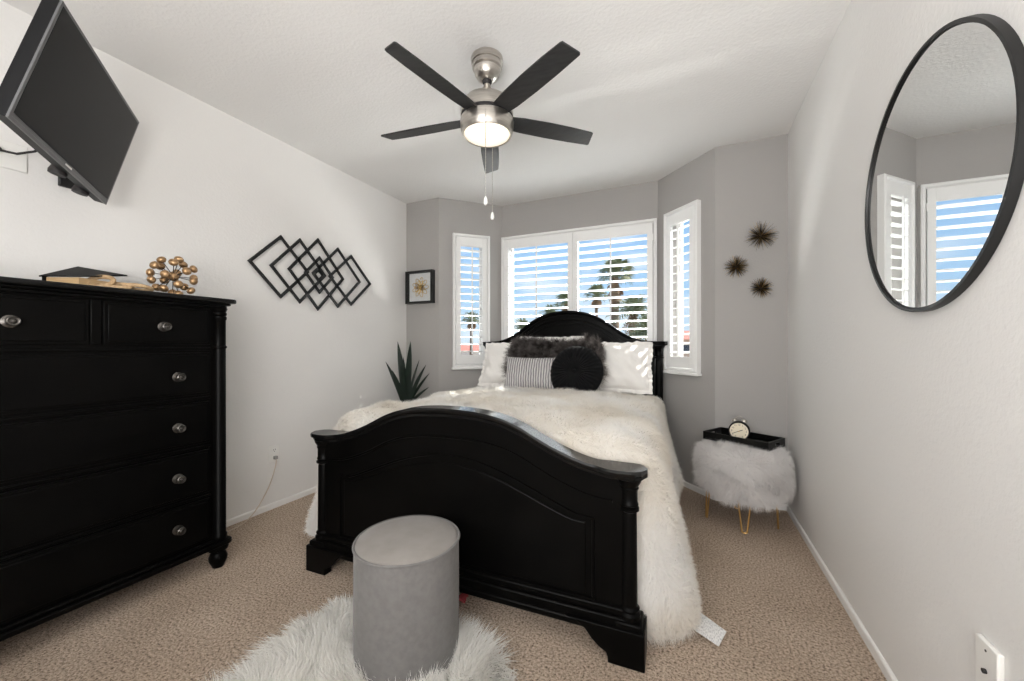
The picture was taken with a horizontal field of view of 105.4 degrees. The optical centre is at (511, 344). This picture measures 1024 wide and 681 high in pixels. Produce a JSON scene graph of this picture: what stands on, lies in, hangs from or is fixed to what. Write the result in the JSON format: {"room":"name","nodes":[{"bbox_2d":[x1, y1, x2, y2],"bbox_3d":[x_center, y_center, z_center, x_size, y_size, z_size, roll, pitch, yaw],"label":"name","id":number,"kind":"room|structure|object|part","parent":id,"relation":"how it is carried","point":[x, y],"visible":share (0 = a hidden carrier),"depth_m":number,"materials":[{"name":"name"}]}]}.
{"room":"bedroom","nodes":[
{"label":"bedroom","id":0,"kind":"room"},
{"bbox_2d":[0,0,405,519],"bbox_3d":[-2.170,-0.165,2.120,0.140,2.730,4.880,0,0,24],"label":"wall","id":1,"kind":"structure","parent":0,"point":[197,183],"depth_m":2.70,"materials":[{"name":"white paint"}]},
{"bbox_2d":[0,140,36,172],"bbox_3d":[-2.119,-0.852,1.743,0.328,0.125,0.106,0,0,1],"label":"plate","id":2,"kind":"object","parent":1,"relation":"attached to","point":[13,156],"visible":0.77,"depth_m":1.75,"materials":[{"name":"white plastic"}]},
{"bbox_2d":[58,177,73,188],"bbox_3d":[-2.008,-0.900,1.714,0.138,0.260,0.579,0,0,-43],"label":"mount","id":3,"kind":"object","parent":1,"relation":"attached to","point":[63,182],"depth_m":1.90,"materials":[{"name":"black metal"}]},
{"bbox_2d":[0,0,138,204],"bbox_3d":[-1.782,-0.931,1.591,0.189,0.506,0.760,0,0,-29],"label":"television","id":4,"kind":"object","parent":3,"relation":"attached to","point":[57,95],"visible":1,"depth_m":1.47,"materials":[{"name":"grey plastic"}]},
{"bbox_2d":[226,486,317,526],"bbox_3d":[-2.122,1.179,2.044,0.011,0.043,4.780,0,0,24],"label":"baseboard","id":5,"kind":"structure","parent":1,"relation":"attached to","point":[242,517],"depth_m":2.83,"materials":[{"name":"white wood"}]},
{"bbox_2d":[269,444,278,462],"bbox_3d":[-1.750,0.798,2.869,0.010,0.124,0.076,0,0,24],"label":"power outlet","id":6,"kind":"object","parent":1,"relation":"attached to","point":[274,449],"visible":0.99,"depth_m":2.86,"materials":[{"name":"white plastic"}]},
{"bbox_2d":[247,235,370,310],"bbox_3d":[-1.585,-0.578,3.205,0.034,0.596,1.147,0,0,24],"label":"wall sculpture","id":7,"kind":"object","parent":1,"relation":"attached to","point":[307,250],"visible":1,"depth_m":3.14,"materials":[{"name":"black metal"}]},
{"bbox_2d":[406,198,438,398],"bbox_3d":[-0.923,-0.165,4.202,0.420,2.730,0.140,0,0,24],"label":"wall","id":8,"kind":"structure","parent":0,"point":[422,217],"depth_m":4.13,"materials":[{"name":"grey paint"}]},
{"bbox_2d":[405,269,434,303],"bbox_3d":[-0.971,-0.610,4.116,0.344,0.344,0.054,0,0,24],"label":"shadow box","id":9,"kind":"object","parent":8,"relation":"attached to","point":[420,284],"visible":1,"depth_m":4.12,"materials":[{"name":"black wood"}]},
{"bbox_2d":[413,277,428,296],"bbox_3d":[-0.969,-0.610,4.113,0.208,0.212,0.035,0,0,24],"label":"flower","id":10,"kind":"object","parent":9,"relation":"on","point":[420,284],"depth_m":4.12,"materials":[{"name":"gold metal"}]},
{"bbox_2d":[1,0,850,205],"bbox_3d":[-0.456,-1.580,1.566,3.720,0.100,5.560,0,0,24],"label":"ceiling","id":11,"kind":"structure","parent":0,"point":[658,85],"depth_m":2.19,"materials":[{"name":"white paint"}]},
{"bbox_2d":[381,41,592,219],"bbox_3d":[-0.167,-1.112,2.071,1.202,0.836,1.209,0,0,24],"label":"ceiling fan","id":12,"kind":"object","parent":11,"relation":"hanging from","point":[487,121],"visible":1,"depth_m":1.97,"materials":[{"name":"black wood"}]},
{"bbox_3d":[-0.483,-1.208,2.195,0.536,0.032,0.109,0,0,18],"label":"fan blade","id":13,"kind":"part","parent":12,"relation":"part of","materials":[{"name":"black wood"}]},
{"bbox_3d":[-0.346,-1.208,1.786,0.109,0.032,0.536,0,0,36],"label":"fan blade","id":14,"kind":"part","parent":12,"relation":"part of","materials":[{"name":"black wood"}]},
{"bbox_3d":[-0.131,-0.955,1.942,0.004,0.451,0.011,0,0,-6],"label":"pull chain","id":15,"kind":"part","parent":12,"relation":"part of","materials":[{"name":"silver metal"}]},
{"bbox_3d":[-0.131,-0.718,1.939,0.023,0.048,0.023,0,0,24],"label":"pull knob","id":16,"kind":"part","parent":12,"relation":"part of","materials":[{"name":"white plastic"}]},
{"bbox_3d":[-0.133,-1.113,2.085,0.248,0.033,0.248,0,0,24],"label":"lamp shade","id":17,"kind":"part","parent":12,"relation":"part of","materials":[{"name":"white glass"}]},
{"bbox_3d":[-0.137,-1.208,2.453,0.109,0.032,0.536,0,0,0],"label":"fan blade","id":18,"kind":"part","parent":12,"relation":"part of","materials":[{"name":"grey wood"}]},
{"bbox_3d":[-0.112,-0.965,2.227,0.005,0.431,0.011,0,0,2],"label":"pull chain","id":19,"kind":"part","parent":12,"relation":"part of","materials":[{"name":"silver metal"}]},
{"bbox_3d":[0.086,-1.208,1.790,0.109,0.032,0.536,0,0,-36],"label":"fan blade","id":20,"kind":"part","parent":12,"relation":"part of","materials":[{"name":"black wood"}]},
{"bbox_3d":[0.215,-1.208,2.203,0.536,0.032,0.109,0,0,-18],"label":"fan blade","id":21,"kind":"part","parent":12,"relation":"part of","materials":[{"name":"black wood"}]},
{"bbox_2d":[0,487,886,680],"bbox_3d":[-0.456,1.250,1.566,3.720,0.100,5.560,0,0,24],"label":"floor","id":22,"kind":"structure","parent":0,"point":[780,614],"depth_m":1.69,"materials":[{"name":"carpet"}]},
{"bbox_2d":[0,276,235,641],"bbox_3d":[-1.971,0.475,1.756,0.513,1.450,1.114,0,0,24],"label":"dresser","id":23,"kind":"object","parent":22,"relation":"on","point":[113,400],"visible":1,"depth_m":1.68,"materials":[{"name":"black wood"}]},
{"bbox_3d":[-1.852,-0.088,1.444,0.040,0.048,0.048,0,0,24],"label":"knob","id":24,"kind":"part","parent":23,"relation":"part of","materials":[{"name":"grey metal"}]},
{"bbox_3d":[-1.871,-0.096,1.459,0.008,0.164,0.391,0,0,24],"label":"drawer","id":25,"kind":"part","parent":23,"relation":"part of","materials":[{"name":"black wood"}]},
{"bbox_3d":[-1.888,-0.096,1.467,0.032,0.188,0.415,0,0,24],"label":"drawer","id":26,"kind":"part","parent":23,"relation":"part of","materials":[{"name":"black wood"}]},
{"bbox_2d":[39,266,126,284],"bbox_3d":[-1.940,-0.309,1.771,0.191,0.119,0.200,0,0,-2],"label":"book","id":27,"kind":"object","parent":23,"relation":"on","point":[71,275],"visible":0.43,"depth_m":1.73,"materials":[{"name":"paper"}]},
{"bbox_3d":[-1.777,0.919,1.669,0.008,0.198,0.850,0,0,24],"label":"drawer","id":28,"kind":"part","parent":23,"relation":"part of","materials":[{"name":"black wood"}]},
{"bbox_3d":[-1.777,0.662,1.669,0.008,0.201,0.850,0,0,24],"label":"drawer","id":29,"kind":"part","parent":23,"relation":"part of","materials":[{"name":"black wood"}]},
{"bbox_3d":[-1.777,0.405,1.669,0.008,0.191,0.850,0,0,24],"label":"drawer","id":30,"kind":"part","parent":23,"relation":"part of","materials":[{"name":"black wood"}]},
{"bbox_3d":[-1.777,0.149,1.669,0.008,0.194,0.850,0,0,24],"label":"drawer","id":31,"kind":"part","parent":23,"relation":"part of","materials":[{"name":"black wood"}]},
{"bbox_3d":[-1.793,0.919,1.676,0.032,0.222,0.874,0,0,24],"label":"drawer","id":32,"kind":"part","parent":23,"relation":"part of","materials":[{"name":"black wood"}]},
{"bbox_3d":[-1.793,0.662,1.676,0.032,0.225,0.874,0,0,24],"label":"drawer","id":33,"kind":"part","parent":23,"relation":"part of","materials":[{"name":"black wood"}]},
{"bbox_3d":[-1.793,0.405,1.676,0.032,0.215,0.874,0,0,24],"label":"drawer","id":34,"kind":"part","parent":23,"relation":"part of","materials":[{"name":"black wood"}]},
{"bbox_3d":[-1.793,0.149,1.676,0.032,0.218,0.874,0,0,24],"label":"drawer","id":35,"kind":"part","parent":23,"relation":"part of","materials":[{"name":"black wood"}]},
{"bbox_3d":[-1.785,0.302,1.672,0.010,0.996,0.886,0,0,24],"label":"rail moulding","id":36,"kind":"part","parent":23,"relation":"part of","materials":[{"name":"black wood"}]},
{"bbox_3d":[-1.982,-0.212,1.761,0.489,0.028,1.078,0,0,24],"label":"cornice","id":37,"kind":"part","parent":23,"relation":"part of","materials":[{"name":"black wood"}]},
{"bbox_3d":[-1.979,1.062,1.760,0.495,0.040,1.080,0,0,24],"label":"moulding","id":38,"kind":"part","parent":23,"relation":"part of","materials":[{"name":"black wood"}]},
{"bbox_2d":[87,275,153,290],"bbox_3d":[-1.792,-0.284,1.785,0.228,0.070,0.084,0,0,-39],"label":"chain","id":39,"kind":"object","parent":23,"relation":"on","point":[112,283],"visible":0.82,"depth_m":1.77,"materials":[{"name":"brown wood"}]},
{"bbox_3d":[-1.699,-0.096,1.885,0.032,0.188,0.415,0,0,24],"label":"drawer","id":40,"kind":"part","parent":23,"relation":"part of","materials":[{"name":"black wood"}]},
{"bbox_3d":[-1.683,-0.096,1.878,0.008,0.164,0.391,0,0,24],"label":"drawer","id":41,"kind":"part","parent":23,"relation":"part of","materials":[{"name":"black wood"}]},
{"bbox_3d":[-1.660,-0.088,1.870,0.040,0.048,0.048,0,0,24],"label":"knob","id":42,"kind":"part","parent":23,"relation":"part of","materials":[{"name":"grey metal"}]},
{"bbox_2d":[146,256,197,293],"bbox_3d":[-1.749,-0.352,2.014,0.207,0.213,0.209,0,0,-45],"label":"sculpture","id":43,"kind":"object","parent":23,"relation":"on","point":[166,277],"visible":0.99,"depth_m":1.99,"materials":[{"name":"gold metal"}]},
{"bbox_3d":[-1.636,0.916,1.923,0.040,0.048,0.048,0,0,24],"label":"knob","id":44,"kind":"part","parent":23,"relation":"part of","materials":[{"name":"grey metal"}]},
{"bbox_3d":[-1.636,0.662,1.923,0.040,0.048,0.048,0,0,24],"label":"knob","id":45,"kind":"part","parent":23,"relation":"part of","materials":[{"name":"grey metal"}]},
{"bbox_3d":[-1.636,0.411,1.923,0.040,0.048,0.048,0,0,24],"label":"knob","id":46,"kind":"part","parent":23,"relation":"part of","materials":[{"name":"grey metal"}]},
{"bbox_3d":[-1.636,0.159,1.923,0.040,0.048,0.048,0,0,24],"label":"knob","id":47,"kind":"part","parent":23,"relation":"part of","materials":[{"name":"grey metal"}]},
{"bbox_2d":[227,456,277,531],"bbox_3d":[-1.812,1.006,2.578,0.048,0.383,0.613,0,0,18],"label":"cord","id":48,"kind":"object","parent":22,"relation":"on","point":[274,457],"visible":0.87,"depth_m":2.77,"materials":[{"name":"grey plastic"}]},
{"bbox_2d":[198,592,518,680],"bbox_3d":[-0.510,1.148,1.283,1.128,0.160,1.229,0,0,-38],"label":"rug","id":49,"kind":"object","parent":22,"relation":"on","point":[319,647],"visible":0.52,"depth_m":1.43,"materials":[{"name":"white fur"}]},
{"bbox_2d":[352,515,459,680],"bbox_3d":[-0.400,0.944,1.497,0.398,0.456,0.398,0,0,24],"label":"ottoman","id":50,"kind":"object","parent":49,"relation":"on","point":[406,568],"visible":0.96,"depth_m":1.34,"materials":[{"name":"fabric"}]},
{"bbox_2d":[355,516,457,564],"bbox_3d":[-0.400,0.732,1.497,0.382,0.032,0.382,0,0,24],"label":"seat cushion","id":51,"kind":"object","parent":50,"relation":"on","point":[403,540],"depth_m":1.44,"materials":[{"name":"grey fabric"}]},
{"bbox_2d":[386,342,428,402],"bbox_3d":[-1.014,0.583,3.782,0.371,1.235,0.240,0,0,24],"label":"potted plant","id":52,"kind":"object","parent":22,"relation":"on","point":[406,391],"visible":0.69,"depth_m":3.79,"materials":[{"name":"green plant"}]},
{"bbox_2d":[459,593,467,602],"bbox_3d":[-0.261,1.180,1.829,0.103,0.032,0.059,0,0,24],"label":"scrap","id":53,"kind":"object","parent":22,"relation":"on","point":[462,597],"visible":0.27,"depth_m":1.82,"materials":[{"name":"red"}]},
{"bbox_2d":[306,311,667,672],"bbox_3d":[0.123,0.436,2.788,1.810,1.528,2.255,0,0,22],"label":"bed","id":54,"kind":"object","parent":22,"relation":"on","point":[548,528],"visible":0.78,"depth_m":1.69,"materials":[{"name":"black wood"}]},
{"bbox_3d":[-1.018,0.778,2.110,0.094,0.533,0.094,0,0,22],"label":"post","id":55,"kind":"part","parent":54,"relation":"part of","materials":[{"name":"black wood"}]},
{"bbox_3d":[-0.284,1.085,1.803,1.680,0.030,0.097,0,0,22],"label":"moulding","id":56,"kind":"part","parent":54,"relation":"part of","materials":[{"name":"black wood"}]},
{"bbox_3d":[-0.290,0.764,1.789,1.261,0.444,0.009,0,0,22],"label":"raised panel","id":57,"kind":"part","parent":54,"relation":"part of","materials":[{"name":"black wood"}]},
{"bbox_3d":[-0.283,1.040,1.805,1.600,0.070,0.082,0,0,22],"label":"rail","id":58,"kind":"part","parent":54,"relation":"part of","materials":[{"name":"black wood"}]},
{"bbox_3d":[-0.281,0.669,1.811,1.600,0.721,0.040,0,0,22],"label":"panel","id":59,"kind":"part","parent":54,"relation":"part of","materials":[{"name":"black wood"}]},
{"bbox_3d":[-0.282,0.400,1.808,1.724,0.222,0.134,0,0,22],"label":"cap rail","id":60,"kind":"part","parent":54,"relation":"part of","materials":[{"name":"black wood"}]},
{"bbox_2d":[302,385,726,647],"bbox_3d":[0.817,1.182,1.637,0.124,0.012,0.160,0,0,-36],"label":"duvet","id":61,"kind":"object","parent":54,"relation":"on","point":[605,424],"visible":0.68,"depth_m":1.70,"materials":[{"name":"beige fur"}]},
{"bbox_2d":[477,342,510,386],"bbox_3d":[0.013,0.184,3.674,0.691,0.431,0.240,0,0,27],"label":"bed pillow","id":62,"kind":"object","parent":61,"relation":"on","point":[491,371],"visible":0.44,"depth_m":3.70,"materials":[{"name":"white fabric"}]},
{"bbox_2d":[504,357,554,389],"bbox_3d":[0.175,0.235,3.239,0.503,0.271,0.166,0,0,17],"label":"striped cushion","id":63,"kind":"object","parent":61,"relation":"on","point":[524,372],"visible":0.69,"depth_m":3.19,"materials":[{"name":"grey fabric"}]},
{"bbox_2d":[520,336,583,341],"bbox_3d":[0.356,0.126,3.694,0.644,0.421,0.173,0,0,25],"label":"bed pillow","id":64,"kind":"object","parent":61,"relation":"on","point":[570,337],"visible":0.06,"depth_m":3.67,"materials":[{"name":"white fabric"}]},
{"bbox_2d":[598,341,652,393],"bbox_3d":[0.840,0.184,3.336,0.688,0.438,0.232,0,0,21],"label":"bed pillow","id":65,"kind":"object","parent":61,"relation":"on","point":[628,363],"visible":0.57,"depth_m":3.23,"materials":[{"name":"white fabric"}]},
{"bbox_2d":[500,332,609,391],"bbox_3d":[0.358,0.164,3.357,1.013,0.586,0.453,0,0,22],"label":"cushion","id":66,"kind":"object","parent":54,"relation":"on","point":[533,347],"visible":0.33,"depth_m":3.31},
{"bbox_3d":[0.530,-0.159,3.770,1.810,0.338,0.131,0,0,22],"label":"cap rail","id":67,"kind":"part","parent":54,"relation":"part of","materials":[{"name":"black wood"}]},
{"bbox_3d":[0.532,0.271,3.774,1.600,1.158,0.040,0,0,22],"label":"panel","id":68,"kind":"part","parent":54,"relation":"part of","materials":[{"name":"black wood"}]},
{"bbox_2d":[550,346,602,391],"bbox_3d":[0.504,0.215,3.071,0.425,0.416,0.210,0,0,16],"label":"round cushion","id":69,"kind":"object","parent":54,"relation":"on","point":[580,368],"visible":0.95,"depth_m":3.02,"materials":[{"name":"black fabric"}]},
{"bbox_3d":[0.452,0.778,1.502,0.094,0.533,0.094,0,0,22],"label":"post","id":70,"kind":"part","parent":54,"relation":"part of","materials":[{"name":"black wood"}]},
{"bbox_3d":[1.299,0.453,3.446,0.100,0.895,0.100,0,0,22],"label":"post","id":71,"kind":"part","parent":54,"relation":"part of","materials":[{"name":"black wood"}]},
{"bbox_2d":[690,439,797,533],"bbox_3d":[1.561,0.922,2.660,0.647,0.558,0.635,0,0,-40],"label":"stool","id":72,"kind":"object","parent":22,"relation":"on","point":[738,473],"visible":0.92,"depth_m":2.46,"materials":[{"name":"white fur"}]},
{"bbox_3d":[1.359,1.079,2.711,0.023,0.244,0.090,0,0,12],"label":"leg","id":73,"kind":"part","parent":72,"relation":"part of","materials":[{"name":"gold metal"}]},
{"bbox_2d":[703,427,784,451],"bbox_3d":[1.613,0.652,2.728,0.250,0.056,0.430,0,0,-35],"label":"serving tray","id":74,"kind":"object","parent":72,"relation":"on","point":[755,440],"visible":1,"depth_m":2.69,"materials":[{"name":"black wood"}]},
{"bbox_3d":[1.493,0.648,2.901,0.230,0.048,0.010,0,0,-35],"label":"handle","id":75,"kind":"part","parent":74,"relation":"part of","materials":[{"name":"black plastic"}]},
{"bbox_2d":[728,416,749,438],"bbox_3d":[1.595,0.584,2.737,0.132,0.177,0.062,0,0,34],"label":"alarm clock","id":76,"kind":"object","parent":74,"relation":"on","point":[740,429],"visible":0.88,"depth_m":2.71,"materials":[{"name":"black plastic"}]},
{"bbox_3d":[1.732,0.648,2.555,0.230,0.048,0.010,0,0,-35],"label":"handle","id":77,"kind":"part","parent":74,"relation":"part of","materials":[{"name":"black plastic"}]},
{"bbox_3d":[1.481,1.079,2.485,0.090,0.243,0.022,0,0,26],"label":"leg","id":78,"kind":"part","parent":72,"relation":"part of","materials":[{"name":"gold metal"}]},
{"bbox_3d":[1.732,1.079,2.546,0.022,0.244,0.090,0,0,36],"label":"leg","id":79,"kind":"part","parent":72,"relation":"part of","materials":[{"name":"gold metal"}]},
{"bbox_2d":[439,198,501,391],"bbox_3d":[-0.435,-0.165,4.247,0.746,2.730,0.140,0,0,-20],"label":"wall","id":80,"kind":"structure","parent":0,"point":[455,216],"depth_m":4.12,"materials":[{"name":"grey paint"}]},
{"bbox_2d":[451,233,489,369],"bbox_3d":[-0.446,-0.458,4.192,0.427,1.429,0.167,0,0,-20],"label":"window","id":81,"kind":"structure","parent":80,"relation":"in","point":[459,362],"depth_m":4.13,"materials":[{"name":"white wood"}]},
{"bbox_3d":[-0.429,0.246,4.146,0.427,0.022,0.055,0,0,-20],"label":"sill","id":82,"kind":"part","parent":81,"relation":"part of","materials":[{"name":"white wood"}]},
{"bbox_3d":[-0.421,-0.471,4.120,0.012,1.133,0.016,0,0,-20],"label":"tilt rod","id":83,"kind":"part","parent":81,"relation":"part of","materials":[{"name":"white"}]},
{"bbox_3d":[-0.470,-0.469,4.256,0.339,1.343,0.030,0,0,-20],"label":"frame","id":84,"kind":"part","parent":81,"relation":"part of","materials":[{"name":"white wood"}]},
{"bbox_2d":[502,181,657,340],"bbox_3d":[0.654,-0.165,4.027,1.610,2.730,0.140,0,0,24],"label":"wall","id":85,"kind":"structure","parent":0,"point":[635,202],"depth_m":3.93,"materials":[{"name":"grey paint"}]},
{"bbox_2d":[501,218,656,356],"bbox_3d":[0.634,-0.453,3.983,1.618,1.439,0.167,0,0,24],"label":"window","id":86,"kind":"structure","parent":85,"relation":"in","point":[573,236],"depth_m":3.91,"materials":[{"name":"white wood"}]},
{"bbox_3d":[0.254,-0.467,4.072,0.012,1.143,0.016,0,0,24],"label":"tilt rod","id":87,"kind":"part","parent":86,"relation":"part of","materials":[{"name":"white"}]},
{"bbox_3d":[0.663,-0.464,4.045,1.530,1.353,0.030,0,0,24],"label":"frame","id":88,"kind":"part","parent":86,"relation":"part of","materials":[{"name":"white wood"}]},
{"bbox_3d":[0.950,-0.467,3.758,0.012,1.143,0.016,0,0,24],"label":"tilt rod","id":89,"kind":"part","parent":86,"relation":"part of","materials":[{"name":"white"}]},
{"bbox_2d":[658,148,714,491],"bbox_3d":[1.524,-0.165,3.373,0.140,2.730,0.697,0,0,-19],"label":"wall","id":90,"kind":"structure","parent":0,"point":[689,401],"depth_m":3.21,"materials":[{"name":"grey paint"}]},
{"bbox_2d":[663,199,701,375],"bbox_3d":[1.483,-0.460,3.341,0.167,1.424,0.412,0,0,-19],"label":"window","id":91,"kind":"structure","parent":90,"relation":"in","point":[691,212],"depth_m":3.30,"materials":[{"name":"white wood"}]},
{"bbox_3d":[1.412,-0.474,3.317,0.016,1.128,0.012,0,0,-19],"label":"tilt rod","id":92,"kind":"part","parent":91,"relation":"part of","materials":[{"name":"white wood"}]},
{"bbox_3d":[1.437,0.241,3.325,0.055,0.022,0.412,0,0,-19],"label":"sill","id":93,"kind":"part","parent":91,"relation":"part of","materials":[{"name":"white wood"}]},
{"bbox_3d":[1.548,-0.471,3.363,0.030,1.338,0.324,0,0,-19],"label":"frame","id":94,"kind":"part","parent":91,"relation":"part of","materials":[{"name":"white wood"}]},
{"bbox_2d":[682,481,714,499],"bbox_3d":[1.460,1.179,3.325,0.011,0.043,0.647,0,0,-19],"label":"baseboard","id":95,"kind":"structure","parent":90,"relation":"attached to","point":[688,485],"depth_m":3.19,"materials":[{"name":"white"}]},
{"bbox_2d":[715,134,787,504],"bbox_3d":[1.815,-0.165,2.988,0.470,2.730,0.140,0,0,24],"label":"wall","id":96,"kind":"structure","parent":0,"point":[751,177],"depth_m":2.92,"materials":[{"name":"grey paint"}]},
{"bbox_2d":[723,255,749,276],"bbox_3d":[1.674,-0.587,2.910,0.176,0.182,0.117,0,0,24],"label":"wall ornament","id":97,"kind":"object","parent":96,"relation":"attached to","point":[737,265],"visible":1,"depth_m":2.91,"materials":[{"name":"brown metal"}]},
{"bbox_2d":[715,498,787,510],"bbox_3d":[1.784,1.179,2.919,0.470,0.043,0.011,0,0,24],"label":"baseboard","id":98,"kind":"structure","parent":96,"relation":"attached to","point":[783,506],"depth_m":2.83,"materials":[{"name":"white wood"}]},
{"bbox_2d":[746,221,777,247],"bbox_3d":[1.808,-0.800,2.838,0.145,0.222,0.206,0,0,-41],"label":"wall ornament","id":99,"kind":"object","parent":96,"relation":"attached to","point":[760,236],"visible":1,"depth_m":2.84,"materials":[{"name":"brown metal"}]},
{"bbox_2d":[751,277,773,296],"bbox_3d":[1.817,-0.418,2.848,0.166,0.163,0.113,0,0,24],"label":"wall ornament","id":100,"kind":"object","parent":96,"relation":"attached to","point":[762,287],"visible":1,"depth_m":2.85,"materials":[{"name":"brown metal"}]},
{"bbox_2d":[788,0,1023,680],"bbox_3d":[1.093,-0.165,0.648,0.140,2.730,4.880,0,0,24],"label":"wall","id":101,"kind":"structure","parent":0,"point":[906,429],"depth_m":1.35,"materials":[{"name":"white paint"}]},
{"bbox_2d":[787,506,897,680],"bbox_3d":[1.004,1.179,0.633,0.011,0.043,4.780,0,0,24],"label":"baseboard","id":102,"kind":"structure","parent":101,"relation":"attached to","point":[889,675],"depth_m":1.73,"materials":[{"name":"white wood"}]},
{"bbox_2d":[865,14,1023,311],"bbox_3d":[1.242,-0.497,1.178,0.021,0.792,0.792,0,0,24],"label":"round mirror","id":103,"kind":"object","parent":101,"relation":"attached to","point":[945,181],"visible":1,"depth_m":1.07,"materials":[{"name":"black metal"}]},
{"bbox_2d":[976,633,1004,680],"bbox_3d":[1.133,0.770,0.928,0.019,0.120,0.078,0,0,24],"label":"cable plate","id":104,"kind":"object","parent":101,"relation":"attached to","point":[990,662],"visible":1,"depth_m":0.92,"materials":[{"name":"white plastic"}]},
{"label":"outside","id":105,"kind":"structure","parent":0,"visible":0},
{"bbox_3d":[72.649,4.450,112.363,280.000,0.100,255.400,0,0,24],"label":"ground","id":106,"kind":"structure","parent":105,"visible":0},
{"bbox_2d":[461,311,478,354],"bbox_3d":[-3.268,0.840,30.898,1.789,7.133,1.848,0,0,24],"label":"palm tree","id":107,"kind":"object","parent":106,"relation":"on","point":[469,326],"visible":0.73,"depth_m":30.80,"materials":[{"name":"green plant"}]},
{"bbox_3d":[-3.268,-2.087,30.898,1.789,1.278,1.848,0,0,24],"label":"crown","id":108,"kind":"part","parent":107,"relation":"part of","materials":[{"name":"green plant"}]},
{"bbox_2d":[461,345,478,354],"bbox_3d":[-6.598,2.150,60.000,9.000,4.500,9.000,0,0,0],"label":"house","id":109,"kind":"structure","parent":106,"relation":"on","point":[463,347],"depth_m":56.26,"materials":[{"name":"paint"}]},
{"bbox_2d":[514,318,527,331],"bbox_3d":[1.000,0.965,35.848,2.708,6.891,2.487,0,0,-38],"label":"palm tree","id":110,"kind":"object","parent":106,"relation":"on","point":[519,326],"visible":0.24,"depth_m":35.72,"materials":[{"name":"green plant"}]},
{"bbox_2d":[538,304,560,314],"bbox_3d":[4.396,-0.103,43.908,3.156,9.022,2.698,0,0,24],"label":"palm tree","id":111,"kind":"object","parent":106,"relation":"on","point":[546,310],"visible":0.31,"depth_m":43.69,"materials":[{"name":"green plant"}]},
{"bbox_2d":[553,293,580,310],"bbox_3d":[5.485,-0.516,39.964,3.152,9.847,3.109,0,0,24],"label":"palm tree","id":112,"kind":"object","parent":106,"relation":"on","point":[563,295],"visible":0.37,"depth_m":39.66,"materials":[{"name":"green plant"}]},
{"bbox_2d":[585,283,607,316],"bbox_3d":[7.342,-0.504,33.981,2.314,9.819,2.568,0,0,-17],"label":"palm tree","id":113,"kind":"object","parent":106,"relation":"on","point":[596,293],"visible":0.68,"depth_m":33.77,"materials":[{"name":"green plant"}]},
{"bbox_3d":[7.410,-4.520,34.076,2.594,1.788,2.478,0,0,24],"label":"crown","id":114,"kind":"part","parent":113,"relation":"part of","materials":[{"name":"green plant"}]},
{"bbox_2d":[597,258,635,327],"bbox_3d":[6.919,-0.730,25.988,2.755,10.278,2.687,0,0,0],"label":"palm tree","id":115,"kind":"object","parent":106,"relation":"on","point":[613,261],"visible":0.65,"depth_m":25.69,"materials":[{"name":"green plant"}]},
{"bbox_3d":[6.931,-4.903,25.977,2.748,1.931,2.685,0,0,-2],"label":"crown","id":116,"kind":"part","parent":115,"relation":"part of","materials":[{"name":"green plant"}]},
{"bbox_2d":[605,294,646,339],"bbox_3d":[6.856,0.778,21.847,3.081,7.264,2.887,0,0,-26],"label":"palm tree","id":117,"kind":"object","parent":106,"relation":"on","point":[632,308],"visible":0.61,"depth_m":21.70,"materials":[{"name":"green plant"}]},
{"bbox_2d":[626,314,646,340],"bbox_3d":[6.838,1.412,19.482,3.158,6.002,2.898,0,0,-20],"label":"palm tree","id":118,"kind":"object","parent":106,"relation":"on","point":[643,324],"visible":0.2,"depth_m":19.34,"materials":[{"name":"green plant"}]},
{"bbox_2d":[683,331,688,356],"bbox_3d":[27.002,1.100,59.999,9.000,6.600,9.000,0,0,0],"label":"house","id":119,"kind":"structure","parent":106,"relation":"on","point":[685,337],"depth_m":56.00,"materials":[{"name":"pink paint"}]}
]}

